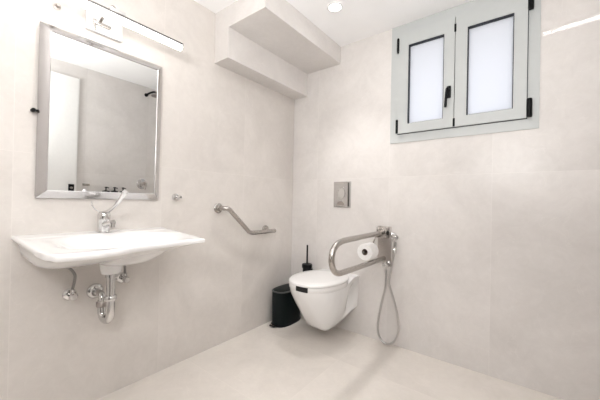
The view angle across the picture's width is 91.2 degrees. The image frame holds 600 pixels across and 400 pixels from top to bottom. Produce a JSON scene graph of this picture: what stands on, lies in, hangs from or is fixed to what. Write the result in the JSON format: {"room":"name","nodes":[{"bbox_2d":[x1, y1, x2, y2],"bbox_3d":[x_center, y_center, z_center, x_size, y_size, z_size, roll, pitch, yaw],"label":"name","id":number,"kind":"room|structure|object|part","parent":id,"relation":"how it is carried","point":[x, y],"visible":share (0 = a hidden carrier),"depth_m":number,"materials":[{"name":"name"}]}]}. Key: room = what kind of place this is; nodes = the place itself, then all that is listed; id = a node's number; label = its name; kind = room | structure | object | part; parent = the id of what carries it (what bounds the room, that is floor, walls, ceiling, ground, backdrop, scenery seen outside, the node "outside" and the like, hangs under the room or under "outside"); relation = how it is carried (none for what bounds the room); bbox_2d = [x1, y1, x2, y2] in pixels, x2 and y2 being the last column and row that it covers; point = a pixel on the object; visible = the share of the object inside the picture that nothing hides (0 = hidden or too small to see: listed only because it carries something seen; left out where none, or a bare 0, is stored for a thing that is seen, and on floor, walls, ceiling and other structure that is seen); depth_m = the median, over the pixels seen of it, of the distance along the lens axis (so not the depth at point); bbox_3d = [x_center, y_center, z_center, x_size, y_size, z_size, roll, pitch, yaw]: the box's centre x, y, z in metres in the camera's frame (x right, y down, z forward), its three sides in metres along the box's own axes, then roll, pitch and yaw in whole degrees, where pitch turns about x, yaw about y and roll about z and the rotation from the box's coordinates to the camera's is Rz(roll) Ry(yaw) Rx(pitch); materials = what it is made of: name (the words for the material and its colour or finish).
{"room":"accessible bathroom","nodes":[
{"label":"accessible bathroom","id":0,"kind":"room"},
{"bbox_2d":[0,0,294,399],"bbox_3d":[-0.903,-0.134,1.625,0.080,2.245,2.960,1,0,38],"label":"wall","id":1,"kind":"structure","parent":0,"point":[227,137],"depth_m":1.69,"materials":[{"name":"stone"}]},
{"bbox_2d":[53,3,60,9],"bbox_3d":[-1.073,-0.860,1.302,0.025,0.026,0.026,1,0,38],"label":"wall fitting","id":2,"kind":"object","parent":1,"relation":"attached to","point":[57,6],"visible":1,"depth_m":1.30,"materials":[{"name":"metal"}]},
{"bbox_2d":[62,268,77,300],"bbox_3d":[-1.032,0.364,1.310,0.071,0.201,0.143,1,0,-23],"label":"angle valve","id":3,"kind":"object","parent":1,"relation":"attached to","point":[71,294],"visible":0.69,"depth_m":1.33,"materials":[{"name":"silver metal"}]},
{"bbox_3d":[-1.019,0.437,1.322,0.022,0.032,0.030,1,0,38],"label":"handle","id":4,"kind":"part","parent":3,"relation":"part of","materials":[{"name":"silver metal"}]},
{"bbox_2d":[30,21,161,199],"bbox_3d":[-0.954,-0.381,1.445,0.042,0.752,0.550,1,0,38],"label":"wall mirror","id":5,"kind":"object","parent":1,"relation":"attached to","point":[98,110],"visible":1,"depth_m":1.40,"materials":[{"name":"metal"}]},
{"bbox_2d":[11,227,204,274],"bbox_3d":[-0.773,0.247,1.282,0.555,0.183,0.628,1,0,38],"label":"basin","id":6,"kind":"object","parent":1,"relation":"attached to","point":[115,249],"visible":1,"depth_m":1.19,"materials":[{"name":"white ceramic"}]},
{"bbox_2d":[86,274,116,323],"bbox_3d":[-0.931,0.458,1.385,0.185,0.238,0.075,1,0,38],"label":"trap","id":7,"kind":"object","parent":6,"relation":"attached to","point":[105,305],"visible":0.98,"depth_m":1.35,"materials":[{"name":"silver metal"}]},
{"bbox_2d":[91,190,127,231],"bbox_3d":[-0.869,0.054,1.341,0.269,0.200,0.088,1,0,38],"label":"mixer tap","id":8,"kind":"object","parent":6,"relation":"on","point":[104,222],"visible":1,"depth_m":1.39,"materials":[{"name":"silver metal"}]},
{"bbox_3d":[-0.897,0.113,1.379,0.104,0.046,0.034,1,0,38],"label":"spout","id":9,"kind":"part","parent":8,"relation":"part of","materials":[{"name":"silver metal"}]},
{"bbox_3d":[-0.848,0.014,1.343,0.238,0.118,0.022,1,0,38],"label":"lever","id":10,"kind":"part","parent":8,"relation":"part of","materials":[{"name":"silver metal"}]},
{"bbox_2d":[116,265,129,282],"bbox_3d":[-0.904,0.352,1.509,0.072,0.163,0.061,1,0,38],"label":"angle valve","id":11,"kind":"object","parent":1,"relation":"attached to","point":[122,277],"visible":0.62,"depth_m":1.50,"materials":[{"name":"silver metal"}]},
{"bbox_3d":[-0.883,0.406,1.496,0.022,0.032,0.030,1,0,38],"label":"handle","id":12,"kind":"part","parent":11,"relation":"part of","materials":[{"name":"silver metal"}]},
{"bbox_2d":[67,0,182,50],"bbox_3d":[-0.883,-0.859,1.391,0.216,0.118,0.593,1,0,38],"label":"vanity light","id":13,"kind":"object","parent":1,"relation":"attached to","point":[108,22],"visible":1,"depth_m":1.40,"materials":[{"name":"silver metal"}]},
{"bbox_3d":[-0.893,-0.849,1.373,0.188,0.072,0.077,1,0,38],"label":"arm","id":14,"kind":"part","parent":13,"relation":"part of","materials":[{"name":"silver metal"}]},
{"bbox_2d":[172,194,181,200],"bbox_3d":[-0.722,-0.017,1.741,0.066,0.042,0.042,1,0,38],"label":"robe hook","id":15,"kind":"object","parent":1,"relation":"attached to","point":[175,197],"visible":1,"depth_m":1.74,"materials":[{"name":"silver metal"}]},
{"bbox_2d":[214,203,275,234],"bbox_3d":[-0.383,0.147,2.160,0.095,0.246,0.531,1,0,38],"label":"grab bar","id":16,"kind":"object","parent":1,"relation":"attached to","point":[218,208],"visible":1,"depth_m":2.05,"materials":[{"name":"silver metal"}]},
{"bbox_2d":[215,6,307,99],"bbox_3d":[-0.252,-1.075,2.266,0.141,0.334,0.857,1,0,38],"label":"trim","id":17,"kind":"structure","parent":1,"relation":"attached to","point":[234,52],"depth_m":2.09,"materials":[{"name":"paint"}]},
{"bbox_2d":[97,315,562,399],"bbox_3d":[-0.095,1.042,0.979,2.120,0.080,2.960,1,0,38],"label":"floor","id":18,"kind":"structure","parent":0,"point":[299,360],"depth_m":1.69,"materials":[{"name":"tile"}]},
{"bbox_2d":[269,283,300,327],"bbox_3d":[-0.122,0.863,2.431,0.162,0.287,0.325,1,0,38],"label":"pedal bin","id":19,"kind":"object","parent":18,"relation":"on","point":[285,311],"visible":0.73,"depth_m":2.34,"materials":[{"name":"black plastic"}]},
{"bbox_3d":[-0.108,0.724,2.446,0.142,0.008,0.270,1,0,38],"label":"lid","id":20,"kind":"part","parent":19,"relation":"part of","materials":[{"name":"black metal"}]},
{"bbox_2d":[194,0,472,46],"bbox_3d":[0.024,-1.281,1.082,2.120,0.080,3.200,1,0,38],"label":"ceiling","id":21,"kind":"structure","parent":0,"point":[358,20],"depth_m":1.93,"materials":[{"name":"paint"}]},
{"bbox_2d":[327,2,342,12],"bbox_3d":[0.224,-1.231,1.879,0.106,0.006,0.106,1,0,38],"label":"recessed light","id":22,"kind":"object","parent":21,"relation":"in","point":[333,7],"visible":1,"depth_m":1.88,"materials":[{"name":"white"}]},
{"bbox_2d":[291,0,599,399],"bbox_3d":[0.784,-0.100,2.090,2.020,2.245,0.160,1,0,38],"label":"wall","id":23,"kind":"structure","parent":0,"point":[495,273],"depth_m":1.77,"materials":[{"name":"tile"}]},
{"bbox_2d":[229,0,340,73],"bbox_3d":[-0.064,-1.170,2.123,0.327,0.137,0.857,1,0,38],"label":"ceiling beam","id":24,"kind":"structure","parent":23,"relation":"attached to","point":[276,26],"depth_m":1.98,"materials":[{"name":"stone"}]},
{"bbox_2d":[302,245,312,271],"bbox_3d":[0.062,0.623,2.468,0.086,0.494,0.102,1,0,38],"label":"toilet brush","id":25,"kind":"object","parent":23,"relation":"attached to","point":[306,266],"visible":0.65,"depth_m":2.44,"materials":[{"name":"black plastic"}]},
{"bbox_3d":[0.059,0.548,2.462,0.086,0.032,0.086,1,0,38],"label":"lid","id":26,"kind":"part","parent":25,"relation":"part of","materials":[{"name":"black plastic"}]},
{"bbox_3d":[0.060,0.454,2.462,0.014,0.157,0.013,1,0,38],"label":"handle","id":27,"kind":"part","parent":25,"relation":"part of","materials":[{"name":"silver metal"}]},
{"bbox_2d":[289,269,358,330],"bbox_3d":[0.152,0.734,2.122,0.378,0.378,0.537,1,0,38],"label":"toilet","id":28,"kind":"object","parent":23,"relation":"attached to","point":[323,299],"visible":0.97,"depth_m":1.99,"materials":[{"name":"white ceramic"}]},
{"bbox_3d":[0.134,0.585,2.095,0.372,0.033,0.457,1,0,38],"label":"seat","id":29,"kind":"part","parent":28,"relation":"part of","materials":[{"name":"white plastic"}]},
{"bbox_3d":[0.134,0.556,2.095,0.378,0.024,0.467,1,0,38],"label":"lid","id":30,"kind":"part","parent":28,"relation":"part of","materials":[{"name":"white plastic"}]},
{"bbox_2d":[333,181,350,207],"bbox_3d":[0.331,-0.043,2.327,0.152,0.204,0.016,1,0,38],"label":"flush plate","id":31,"kind":"object","parent":23,"relation":"attached to","point":[342,190],"visible":1,"depth_m":2.32,"materials":[{"name":"silver metal"}]},
{"bbox_2d":[328,226,391,275],"bbox_3d":[0.382,0.310,1.822,0.100,0.257,0.742,1,0,38],"label":"grab rail","id":32,"kind":"object","parent":23,"relation":"attached to","point":[382,232],"visible":0.91,"depth_m":1.88,"materials":[{"name":"metal"}]},
{"bbox_2d":[357,242,378,259],"bbox_3d":[0.455,0.343,1.967,0.109,0.109,0.101,1,0,38],"label":"toilet roll","id":33,"kind":"object","parent":32,"relation":"hanging from","point":[372,250],"visible":0.97,"depth_m":1.93,"materials":[{"name":"white paper"}]},
{"bbox_3d":[0.607,0.316,2.113,0.100,0.257,0.008,1,0,38],"label":"wall plate","id":34,"kind":"part","parent":32,"relation":"part of","materials":[{"name":"metal"}]},
{"bbox_2d":[377,232,399,344],"bbox_3d":[0.620,0.612,2.050,0.159,0.786,0.085,1,0,24],"label":"bidet spray","id":35,"kind":"object","parent":23,"relation":"attached to","point":[394,237],"visible":1,"depth_m":2.02,"materials":[{"name":"silver metal"}]},
{"bbox_2d":[390,0,540,143],"bbox_3d":[0.978,-0.807,1.848,0.825,0.823,0.146,1,0,38],"label":"window","id":36,"kind":"structure","parent":23,"relation":"in","point":[472,67],"depth_m":1.80,"materials":[{"name":"grey metal"}]},
{"bbox_3d":[0.840,-0.804,1.963,0.352,0.690,0.054,1,0,38],"label":"sash","id":37,"kind":"part","parent":36,"relation":"part of","materials":[{"name":"grey metal"}]},
{"bbox_3d":[0.846,-0.790,1.966,0.228,0.545,0.006,1,0,38],"label":"pane","id":38,"kind":"part","parent":36,"relation":"part of","materials":[{"name":"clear glass"}]},
{"bbox_3d":[0.919,-0.646,1.833,0.026,0.142,0.056,1,0,45],"label":"handle","id":39,"kind":"part","parent":36,"relation":"part of","materials":[{"name":"black metal"}]},
{"bbox_3d":[1.129,-0.785,1.747,0.235,0.545,0.006,1,0,38],"label":"pane","id":40,"kind":"part","parent":36,"relation":"part of","materials":[{"name":"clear glass"}]},
{"bbox_3d":[1.124,-0.799,1.744,0.357,0.690,0.054,1,0,38],"label":"sash","id":41,"kind":"part","parent":36,"relation":"part of","materials":[{"name":"grey metal"}]}
]}

